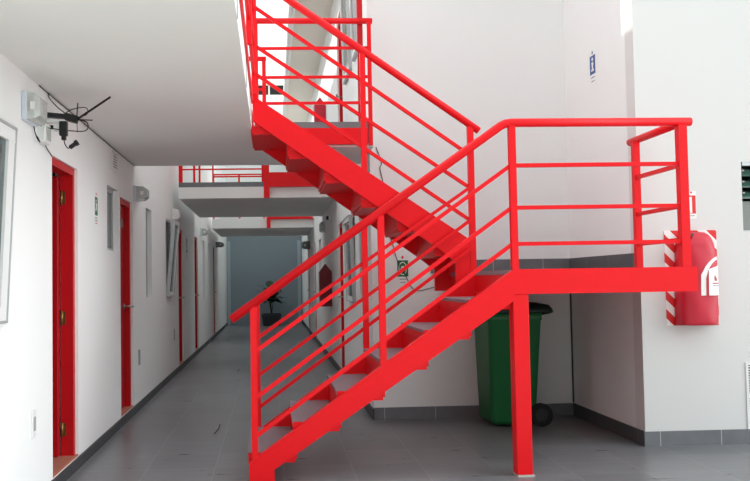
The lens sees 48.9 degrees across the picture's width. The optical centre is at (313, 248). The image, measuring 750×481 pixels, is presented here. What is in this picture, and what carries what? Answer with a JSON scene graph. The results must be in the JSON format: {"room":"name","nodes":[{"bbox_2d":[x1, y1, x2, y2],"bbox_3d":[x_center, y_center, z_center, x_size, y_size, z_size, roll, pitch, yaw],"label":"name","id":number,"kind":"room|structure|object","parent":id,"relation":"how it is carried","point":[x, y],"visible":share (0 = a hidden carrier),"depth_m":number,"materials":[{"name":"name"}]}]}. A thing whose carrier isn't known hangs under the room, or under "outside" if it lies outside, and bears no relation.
{"room":"apartment building stairwell","nodes":[
{"label":"apartment building stairwell","id":0,"kind":"room"},
{"bbox_2d":[0,53,226,480],"bbox_3d":[-2.065,-0.916,11.258,0.160,5.400,28.600,-1,-2,-3],"label":"wall","id":1,"kind":"structure","parent":0,"point":[26,364],"depth_m":6.29,"materials":[{"name":"white paint"}]},
{"bbox_2d":[0,115,17,327],"bbox_3d":[-1.583,-0.136,3.915,0.139,1.045,0.660,-1,-2,-3],"label":"window","id":2,"kind":"structure","parent":1,"relation":"in","point":[8,130],"depth_m":4.16,"materials":[{"name":"metal"}]},
{"bbox_2d":[31,409,35,438],"bbox_3d":[-1.623,1.018,4.767,0.012,0.160,0.080,-1,-2,-3],"label":"socket plate","id":3,"kind":"object","parent":1,"relation":"attached to","point":[33,413],"visible":1,"depth_m":4.75,"materials":[{"name":"white plastic"}]},
{"bbox_2d":[21,90,46,126],"bbox_3d":[-1.603,-0.808,4.743,0.100,0.165,0.240,-1,-2,-3],"label":"emergency light","id":4,"kind":"object","parent":1,"relation":"attached to","point":[33,107],"visible":1,"depth_m":4.64,"materials":[{"name":"white plastic"}]},
{"bbox_2d":[37,123,50,144],"bbox_3d":[-1.636,-0.700,4.992,0.056,0.120,0.130,-1,-2,-3],"label":"outlet box","id":5,"kind":"object","parent":1,"relation":"attached to","point":[43,132],"visible":0.8,"depth_m":4.93,"materials":[{"name":"white plastic"}]},
{"bbox_2d":[52,157,78,477],"bbox_3d":[-2.063,0.443,5.545,0.772,2.055,0.690,-1,-2,-3],"label":"door","id":6,"kind":"structure","parent":1,"relation":"in","point":[67,218],"depth_m":5.84,"materials":[{"name":"red paint"}]},
{"bbox_2d":[39,85,133,165],"bbox_3d":[-1.747,-0.918,6.689,0.005,0.006,3.450,-1,-2,-3],"label":"cable","id":7,"kind":"object","parent":1,"relation":"attached to","point":[39,85],"visible":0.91,"depth_m":6.18,"materials":[{"name":"black plastic"}]},
{"bbox_2d":[94,192,97,225],"bbox_3d":[-1.736,-0.320,6.560,0.004,0.260,0.120,-1,-2,-3],"label":"sign","id":8,"kind":"object","parent":1,"relation":"attached to","point":[95,193],"visible":1,"depth_m":6.54,"materials":[{"name":"white plastic"}]},
{"bbox_2d":[107,188,112,250],"bbox_3d":[-1.841,-0.260,7.269,0.035,0.560,0.530,-1,-2,-3],"label":"window","id":9,"kind":"structure","parent":1,"relation":"in","point":[109,192],"depth_m":7.45,"materials":[{"name":"metal"}]},
{"bbox_2d":[112,150,117,173],"bbox_3d":[-1.782,-0.782,7.373,0.008,0.180,0.230,-1,-2,-3],"label":"air vent","id":10,"kind":"object","parent":1,"relation":"in","point":[114,154],"visible":1,"depth_m":7.36,"materials":[{"name":"white plastic"}]},
{"bbox_2d":[120,198,133,416],"bbox_3d":[-1.853,0.544,7.902,0.204,2.035,0.660,-1,-2,-3],"label":"door","id":11,"kind":"structure","parent":1,"relation":"in","point":[126,306],"depth_m":8.16,"materials":[{"name":"red paint"}]},
{"bbox_2d":[138,349,139,364],"bbox_3d":[-1.814,1.133,8.561,0.012,0.160,0.080,-1,-2,-3],"label":"socket plate","id":12,"kind":"object","parent":1,"relation":"attached to","point":[139,349],"visible":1,"depth_m":8.54,"materials":[{"name":"white plastic"}]},
{"bbox_2d":[51,322,227,480],"bbox_3d":[-1.937,1.740,11.155,0.012,0.080,28.600,-1,-2,-3],"label":"baseboard","id":13,"kind":"structure","parent":1,"relation":"attached to","point":[64,475],"depth_m":7.32,"materials":[{"name":"grey tile"}]},
{"bbox_2d":[133,185,148,201],"bbox_3d":[-1.768,-0.568,8.463,0.140,0.150,0.220,-1,-2,-3],"label":"emergency light","id":14,"kind":"object","parent":1,"relation":"attached to","point":[140,193],"visible":1,"depth_m":8.37,"materials":[{"name":"white plastic"}]},
{"bbox_2d":[146,210,147,297],"bbox_3d":[-1.943,0.056,9.360,0.035,1.020,0.440,-1,-2,-3],"label":"window","id":15,"kind":"structure","parent":1,"relation":"in","point":[146,210],"depth_m":9.55,"materials":[{"name":"metal"}]},
{"bbox_2d":[166,219,179,297],"bbox_3d":[-1.925,0.133,11.147,0.179,1.050,0.550,-1,-2,-3],"label":"window","id":16,"kind":"structure","parent":1,"relation":"in","point":[172,231],"depth_m":11.20,"materials":[{"name":"metal"}]},
{"bbox_2d":[172,208,180,220],"bbox_3d":[-1.946,-0.485,11.707,0.110,0.170,0.280,-1,-2,-3],"label":"emergency light","id":17,"kind":"object","parent":1,"relation":"attached to","point":[176,214],"visible":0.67,"depth_m":11.58,"materials":[{"name":"white plastic"}]},
{"bbox_2d":[178,230,184,364],"bbox_3d":[-2.088,0.727,12.602,0.204,2.055,0.620,-1,-2,-3],"label":"door","id":18,"kind":"structure","parent":1,"relation":"in","point":[179,243],"depth_m":12.86,"materials":[{"name":"red paint"}]},
{"bbox_2d":[186,235,187,260],"bbox_3d":[-2.084,-0.014,13.525,0.004,0.420,0.200,-1,-2,-3],"label":"exit sign","id":19,"kind":"object","parent":1,"relation":"attached to","point":[186,235],"visible":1,"depth_m":13.47,"materials":[{"name":"white"}]},
{"bbox_2d":[194,237,198,350],"bbox_3d":[-2.217,0.822,15.162,0.204,2.075,0.650,-1,-2,-3],"label":"door","id":20,"kind":"structure","parent":1,"relation":"in","point":[195,255],"depth_m":15.43,"materials":[{"name":"red paint"}]},
{"bbox_2d":[200,228,207,235],"bbox_3d":[-2.166,-0.332,16.289,0.130,0.140,0.300,-1,-2,-3],"label":"emergency light","id":21,"kind":"object","parent":1,"relation":"attached to","point":[203,232],"visible":1,"depth_m":16.15,"materials":[{"name":"white plastic"}]},
{"bbox_2d":[213,247,215,333],"bbox_3d":[-2.453,0.995,19.878,0.204,2.115,0.600,-1,-2,-3],"label":"door","id":22,"kind":"structure","parent":1,"relation":"in","point":[213,247],"depth_m":20.14,"materials":[{"name":"red paint"}]},
{"bbox_2d":[0,0,373,165],"bbox_3d":[-0.388,-1.213,2.786,2.340,0.220,11.500,-1,-2,-3],"label":"ceiling","id":23,"kind":"structure","parent":0,"point":[174,73],"depth_m":4.67,"materials":[{"name":"paint"}]},
{"bbox_2d":[48,93,65,113],"bbox_3d":[-1.606,-0.910,5.146,0.139,0.147,0.011,-2,-2,19],"label":"cable","id":24,"kind":"object","parent":23,"relation":"hanging from","point":[48,93],"visible":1,"depth_m":5.15,"materials":[{"name":"black plastic"}]},
{"bbox_2d":[237,0,255,103],"bbox_3d":[-0.238,-1.745,1.768,0.052,1.196,9.410,-1,-2,-3],"label":"guard railing","id":25,"kind":"object","parent":23,"relation":"on","point":[248,28],"visible":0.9,"depth_m":5.36,"materials":[{"name":"red metal"}]},
{"bbox_2d":[303,128,367,144],"bbox_3d":[-0.006,-1.015,7.414,1.005,0.147,0.045,-1,-2,-3],"label":"beam","id":26,"kind":"structure","parent":23,"relation":"attached to","point":[329,136],"depth_m":7.40,"materials":[{"name":"red metal"}]},
{"bbox_2d":[356,0,362,121],"bbox_3d":[0.423,-2.456,7.602,0.080,2.615,0.080,-1,-2,-3],"label":"steel column","id":27,"kind":"structure","parent":23,"relation":"on","point":[358,2],"depth_m":7.56,"materials":[{"name":"red metal"}]},
{"bbox_2d":[179,187,333,217],"bbox_3d":[-0.870,-0.735,13.364,2.245,0.160,3.400,-1,-2,-3],"label":"walkway","id":28,"kind":"structure","parent":0,"point":[205,202],"depth_m":12.17,"materials":[{"name":"paint"}]},
{"bbox_2d":[263,165,314,197],"bbox_3d":[-0.198,-1.279,11.679,1.020,1.100,0.065,-1,-2,-3],"label":"beam","id":29,"kind":"structure","parent":28,"relation":"attached to","point":[271,179],"depth_m":11.62,"materials":[{"name":"red metal"}]},
{"bbox_2d":[249,56,265,101],"bbox_3d":[-1.155,-1.536,8.463,1.350,0.895,0.040,-1,-2,-3],"label":"guard railing","id":30,"kind":"object","parent":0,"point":[260,58],"visible":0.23,"depth_m":8.49,"materials":[{"name":"red metal"}]},
{"bbox_2d":[212,218,313,236],"bbox_3d":[-1.190,-0.501,19.752,2.245,0.215,3.300,-1,-2,-3],"label":"ceiling","id":31,"kind":"structure","parent":0,"point":[240,227],"depth_m":18.15,"materials":[{"name":"paint"}]},
{"bbox_2d":[213,174,264,218],"bbox_3d":[-1.638,-1.164,18.144,1.165,0.995,0.040,-1,-2,-3],"label":"guard railing","id":32,"kind":"object","parent":31,"relation":"on","point":[214,174],"visible":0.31,"depth_m":18.14,"materials":[{"name":"red metal"}]},
{"bbox_2d":[267,216,312,227],"bbox_3d":[-0.521,-1.015,18.116,1.020,1.100,0.065,-1,-2,-3],"label":"beam","id":33,"kind":"structure","parent":31,"relation":"attached to","point":[296,217],"depth_m":18.07,"materials":[{"name":"red metal"}]},
{"bbox_2d":[226,95,302,324],"bbox_3d":[0.154,-1.258,25.788,11.350,7.180,0.150,-1,-2,-3],"label":"wall","id":34,"kind":"structure","parent":0,"point":[255,261],"depth_m":25.56,"materials":[{"name":"grey paint"}]},
{"bbox_2d":[227,240,301,324],"bbox_3d":[-1.521,1.050,25.524,2.285,2.600,0.020,-1,-2,-3],"label":"trim","id":35,"kind":"structure","parent":34,"relation":"attached to","point":[298,241],"depth_m":25.50,"materials":[{"name":"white paint"}]},
{"bbox_2d":[258,83,283,94],"bbox_3d":[-0.879,-5.021,25.890,5.000,0.380,0.110,-1,-2,-3],"label":"window","id":36,"kind":"structure","parent":34,"relation":"in","point":[269,90],"depth_m":25.84,"materials":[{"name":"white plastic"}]},
{"bbox_2d":[282,0,332,121],"bbox_3d":[-0.281,-3.450,16.887,0.640,0.140,17.750,-1,-2,-3],"label":"ceiling","id":37,"kind":"structure","parent":0,"point":[305,62],"depth_m":14.85,"materials":[{"name":"white paint"}]},
{"bbox_2d":[282,4,294,116],"bbox_3d":[-0.558,-3.323,16.843,0.097,0.097,17.600,-1,-2,-3],"label":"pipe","id":38,"kind":"object","parent":37,"relation":"attached to","point":[291,11],"visible":0.48,"depth_m":14.38,"materials":[{"name":"white plastic"}]},
{"bbox_2d":[256,18,372,145],"bbox_3d":[0.006,-1.524,7.474,1.090,1.186,0.101,-1,-2,-3],"label":"guard railing","id":39,"kind":"object","parent":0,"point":[368,21],"visible":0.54,"depth_m":7.48,"materials":[{"name":"red metal"}]},
{"bbox_2d":[302,0,371,405],"bbox_3d":[0.145,-1.428,16.826,0.150,6.800,17.750,-1,-2,-3],"label":"wall","id":40,"kind":"structure","parent":0,"point":[318,240],"depth_m":12.16,"materials":[{"name":"white paint"}]},
{"bbox_2d":[302,241,309,248],"bbox_3d":[-0.182,-0.086,20.187,0.200,0.200,0.300,-1,-2,-3],"label":"emergency light","id":41,"kind":"object","parent":40,"relation":"attached to","point":[306,244],"visible":0.99,"depth_m":20.05,"materials":[{"name":"plastic"}]},
{"bbox_2d":[313,264,316,336],"bbox_3d":[0.104,0.902,17.931,0.204,2.065,0.650,-1,-2,-3],"label":"door","id":42,"kind":"structure","parent":40,"relation":"in","point":[315,264],"depth_m":18.21,"materials":[{"name":"red paint"}]},
{"bbox_2d":[313,97,325,121],"bbox_3d":[0.110,-2.202,13.852,0.191,0.670,0.264,-1,-2,-3],"label":"extinguisher cover","id":43,"kind":"object","parent":40,"relation":"attached to","point":[320,110],"visible":0.32,"depth_m":13.73,"materials":[{"name":"red plastic"}]},
{"bbox_2d":[319,221,324,232],"bbox_3d":[0.154,-0.383,14.554,0.090,0.190,0.300,-1,-2,-3],"label":"emergency light","id":44,"kind":"object","parent":40,"relation":"attached to","point":[322,224],"visible":1,"depth_m":14.41,"materials":[{"name":"white plastic"}]},
{"bbox_2d":[319,264,331,306],"bbox_3d":[0.192,0.574,12.991,0.191,0.670,0.264,-1,-2,-3],"label":"extinguisher cover","id":45,"kind":"object","parent":40,"relation":"attached to","point":[325,274],"visible":0.84,"depth_m":12.87,"materials":[{"name":"red plastic"}]},
{"bbox_2d":[302,320,373,419],"bbox_3d":[0.120,1.917,16.612,0.012,0.100,17.900,-1,-2,-3],"label":"baseboard","id":46,"kind":"structure","parent":40,"relation":"attached to","point":[368,407],"depth_m":12.63,"materials":[{"name":"grey tile"}]},
{"bbox_2d":[336,17,342,121],"bbox_3d":[0.416,-2.119,10.955,0.204,2.060,0.750,-1,-2,-3],"label":"door","id":47,"kind":"structure","parent":40,"relation":"in","point":[340,96],"depth_m":11.29,"materials":[{"name":"red paint"}]},
{"bbox_2d":[338,223,344,367],"bbox_3d":[0.443,0.650,11.169,0.204,2.015,0.700,-1,-2,-3],"label":"door","id":48,"kind":"structure","parent":40,"relation":"in","point":[341,228],"depth_m":11.46,"materials":[{"name":"red paint"}]},
{"bbox_2d":[339,0,351,84],"bbox_3d":[0.404,-2.593,9.722,0.119,1.150,0.750,-1,-2,-3],"label":"window","id":49,"kind":"structure","parent":40,"relation":"in","point":[343,4],"depth_m":9.75,"materials":[{"name":"metal"}]},
{"bbox_2d":[343,214,355,302],"bbox_3d":[0.447,0.124,9.612,0.119,1.010,0.750,-1,-2,-3],"label":"window","id":50,"kind":"structure","parent":40,"relation":"in","point":[348,220],"depth_m":9.52,"materials":[{"name":"metal"}]},
{"bbox_2d":[348,0,356,61],"bbox_3d":[0.448,-2.629,8.848,0.119,1.150,0.400,-1,-2,-3],"label":"window","id":51,"kind":"structure","parent":40,"relation":"in","point":[352,3],"depth_m":8.86,"materials":[{"name":"metal"}]},
{"bbox_2d":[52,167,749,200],"bbox_3d":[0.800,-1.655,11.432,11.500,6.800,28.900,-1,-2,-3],"label":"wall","id":52,"kind":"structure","parent":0,"point":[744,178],"depth_m":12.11,"materials":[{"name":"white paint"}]},
{"bbox_2d":[46,96,110,130],"bbox_3d":[-1.469,-0.840,5.114,0.411,0.226,0.065,-1,-2,-3],"label":"antenna","id":53,"kind":"object","parent":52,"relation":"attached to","point":[55,117],"visible":0.88,"depth_m":5.09,"materials":[{"name":"black plastic"}]},
{"bbox_2d":[49,121,67,139],"bbox_3d":[-1.594,-0.730,5.071,0.147,0.115,0.040,-1,-2,-3],"label":"power adapter","id":54,"kind":"object","parent":53,"relation":"hanging from","point":[63,125],"visible":0.94,"depth_m":5.06,"materials":[{"name":"black plastic"}]},
{"bbox_3d":[-1.523,-0.649,5.071,0.044,0.060,0.007,-1,-2,-3],"label":"cable","id":55,"kind":"object","parent":54,"relation":"attached to","visible":0},
{"bbox_2d":[69,140,79,148],"bbox_3d":[-1.479,-0.645,5.073,0.064,0.057,0.030,-1,-2,-3],"label":"plug","id":56,"kind":"object","parent":55,"relation":"hanging from","point":[75,143],"visible":1,"depth_m":5.06,"materials":[{"name":"black plastic"}]},
{"bbox_2d":[33,120,88,141],"bbox_3d":[-1.555,-0.723,4.999,0.083,0.182,0.385,-3,-3,39],"label":"cable","id":57,"kind":"object","parent":53,"relation":"hanging from","point":[79,120],"visible":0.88,"depth_m":5.07,"materials":[{"name":"black plastic"}]},
{"bbox_2d":[64,107,87,115],"bbox_3d":[-1.480,-0.850,5.122,0.149,0.072,0.006,-1,-2,-3],"label":"cable","id":58,"kind":"object","parent":53,"relation":"attached to","point":[78,107],"visible":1,"depth_m":5.12,"materials":[{"name":"black plastic"}]},
{"bbox_2d":[216,242,223,247],"bbox_3d":[-2.350,-0.103,20.680,0.200,0.140,0.300,-1,-2,-3],"label":"emergency light","id":59,"kind":"object","parent":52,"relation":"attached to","point":[218,244],"visible":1,"depth_m":20.54,"materials":[{"name":"plastic"}]},
{"bbox_2d":[179,182,263,186],"bbox_3d":[-0.872,-0.850,13.374,2.245,0.070,3.390,-1,-2,-3],"label":"trim","id":60,"kind":"structure","parent":52,"relation":"attached to","point":[189,184],"depth_m":11.66,"materials":[{"name":"metal"}]},
{"bbox_2d":[178,165,263,182],"bbox_3d":[-1.310,-1.442,11.698,1.214,0.992,0.053,-1,-2,-3],"label":"guard railing","id":61,"kind":"object","parent":60,"relation":"on","point":[181,169],"visible":0.33,"depth_m":11.67,"materials":[{"name":"red metal"}]},
{"bbox_2d":[294,122,367,127],"bbox_3d":[-0.006,-1.117,7.431,1.010,0.060,0.020,-1,-2,-3],"label":"trim","id":62,"kind":"structure","parent":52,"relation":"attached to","point":[301,124],"depth_m":7.43,"materials":[{"name":"stone"}]},
{"bbox_2d":[67,324,749,480],"bbox_3d":[2.983,1.925,15.177,10.560,0.120,21.350,-1,-2,-3],"label":"floor","id":63,"kind":"structure","parent":0,"point":[172,437],"depth_m":6.39,"materials":[{"name":"stone"}]},
{"bbox_2d":[257,281,286,325],"bbox_3d":[-1.286,1.638,24.812,1.016,1.360,0.865,-1,-2,-3],"label":"potted plant","id":64,"kind":"object","parent":63,"relation":"on","point":[269,319],"visible":0.57,"depth_m":24.54,"materials":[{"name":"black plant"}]},
{"bbox_2d":[229,0,697,480],"bbox_3d":[0.943,-0.338,6.593,3.131,3.775,2.335,-1,-2,-3],"label":"staircase","id":65,"kind":"structure","parent":63,"relation":"on","point":[452,317],"depth_m":5.49,"materials":[{"name":"red metal"}]},
{"bbox_2d":[475,302,552,426],"bbox_3d":[1.820,1.026,7.444,0.651,1.079,0.590,-1,-2,-3],"label":"wheelie bin","id":66,"kind":"object","parent":63,"relation":"on","point":[492,337],"visible":0.59,"depth_m":7.19,"materials":[{"name":"green plastic"}]},
{"bbox_2d":[365,0,573,407],"bbox_3d":[1.543,-1.807,7.943,2.055,6.800,0.150,-1,-2,-3],"label":"wall","id":67,"kind":"structure","parent":0,"point":[491,62],"depth_m":7.84,"materials":[{"name":"white paint"}]},
{"bbox_2d":[397,255,408,285],"bbox_3d":[0.846,0.206,7.747,0.108,0.285,0.006,-1,-2,-3],"label":"exit sign","id":68,"kind":"object","parent":67,"relation":"attached to","point":[402,280],"visible":0.88,"depth_m":7.75,"materials":[{"name":"white paint"}]},
{"bbox_2d":[376,148,433,290],"bbox_3d":[0.964,-0.285,7.770,0.723,1.372,0.007,-1,-2,-3],"label":"cable","id":69,"kind":"object","parent":67,"relation":"attached to","point":[376,148],"visible":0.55,"depth_m":7.75,"materials":[{"name":"black plastic"}]},
{"bbox_2d":[374,403,573,419],"bbox_3d":[1.525,1.532,7.724,1.905,0.112,0.012,-1,-2,-3],"label":"baseboard","id":70,"kind":"structure","parent":67,"relation":"attached to","point":[471,411],"depth_m":7.70,"materials":[{"name":"tile"}]},
{"bbox_2d":[431,258,568,273],"bbox_3d":[1.783,0.163,7.793,1.345,0.125,0.012,-1,-2,-3],"label":"baseboard","id":71,"kind":"structure","parent":67,"relation":"attached to","point":[561,263],"depth_m":7.80,"materials":[{"name":"tile"}]},
{"bbox_2d":[570,293,573,401],"bbox_3d":[2.459,0.920,7.793,0.014,1.070,0.014,-1,-2,-3],"label":"cable","id":72,"kind":"object","parent":67,"relation":"attached to","point":[570,293],"visible":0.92,"depth_m":7.79,"materials":[{"name":"plastic"}]},
{"bbox_2d":[563,0,636,427],"bbox_3d":[2.532,-1.850,7.247,0.150,6.800,1.340,-1,-2,-3],"label":"wall","id":73,"kind":"structure","parent":0,"point":[602,323],"depth_m":7.11,"materials":[{"name":"white paint"}]},
{"bbox_2d":[589,47,595,87],"bbox_3d":[2.459,-1.595,7.216,0.004,0.330,0.135,-1,-2,-3],"label":"safety sign","id":74,"kind":"object","parent":73,"relation":"attached to","point":[592,54],"visible":1,"depth_m":7.21,"materials":[{"name":"white paint"}]},
{"bbox_2d":[569,253,633,267],"bbox_3d":[2.486,0.123,7.088,0.012,0.125,1.468,-1,-2,-3],"label":"trim","id":75,"kind":"structure","parent":73,"relation":"attached to","point":[619,260],"depth_m":6.99,"materials":[{"name":"tile"}]},
{"bbox_2d":[573,403,644,445],"bbox_3d":[2.507,1.488,7.028,0.012,0.112,1.478,-1,-2,-3],"label":"baseboard","id":76,"kind":"structure","parent":73,"relation":"attached to","point":[634,434],"depth_m":6.91,"materials":[{"name":"tile"}]},
{"bbox_2d":[623,0,749,431],"bbox_3d":[4.644,-1.909,6.609,4.305,6.800,0.150,-1,-2,-3],"label":"wall","id":77,"kind":"structure","parent":0,"point":[684,58],"depth_m":6.40,"materials":[{"name":"white paint"}]},
{"bbox_2d":[664,230,718,325],"bbox_3d":[2.933,0.224,6.358,0.415,0.735,0.006,-1,-2,-3],"label":"board","id":78,"kind":"object","parent":77,"relation":"attached to","point":[669,249],"visible":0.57,"depth_m":6.35,"materials":[{"name":"plastic"}]},
{"bbox_2d":[674,232,718,325],"bbox_3d":[2.944,0.225,6.272,0.310,0.712,0.155,-1,-2,-3],"label":"extinguisher cover","id":79,"kind":"object","parent":78,"relation":"attached to","point":[700,307],"visible":0.79,"depth_m":6.21,"materials":[{"name":"red plastic"}]},
{"bbox_2d":[689,191,696,218],"bbox_3d":[2.932,-0.342,6.381,0.100,0.215,0.005,-1,-2,-3],"label":"sign","id":80,"kind":"object","parent":77,"relation":"attached to","point":[692,194],"visible":0.67,"depth_m":6.38,"materials":[{"name":"white plastic"}]},
{"bbox_2d":[644,429,749,446],"bbox_3d":[4.619,1.430,6.389,4.167,0.112,0.014,-1,-2,-3],"label":"baseboard","id":81,"kind":"structure","parent":77,"relation":"attached to","point":[726,436],"depth_m":6.30,"materials":[{"name":"tile"}]},
{"bbox_2d":[741,162,749,231],"bbox_3d":[3.861,-0.412,6.471,1.023,0.547,0.066,-1,-2,-3],"label":"window","id":82,"kind":"structure","parent":77,"relation":"in","point":[745,184],"depth_m":6.45,"materials":[{"name":"glass"}]},
{"bbox_2d":[745,363,749,395],"bbox_3d":[3.549,1.006,6.355,0.400,0.255,0.008,-1,-2,-3],"label":"air vent","id":83,"kind":"object","parent":77,"relation":"in","point":[747,365],"visible":1,"depth_m":6.34,"materials":[{"name":"white plastic"}]},
{"bbox_2d":[746,396,749,428],"bbox_3d":[3.553,1.261,6.345,0.400,0.255,0.008,-1,-2,-3],"label":"air vent","id":84,"kind":"object","parent":77,"relation":"in","point":[747,397],"visible":1,"depth_m":6.33,"materials":[{"name":"white plastic"}]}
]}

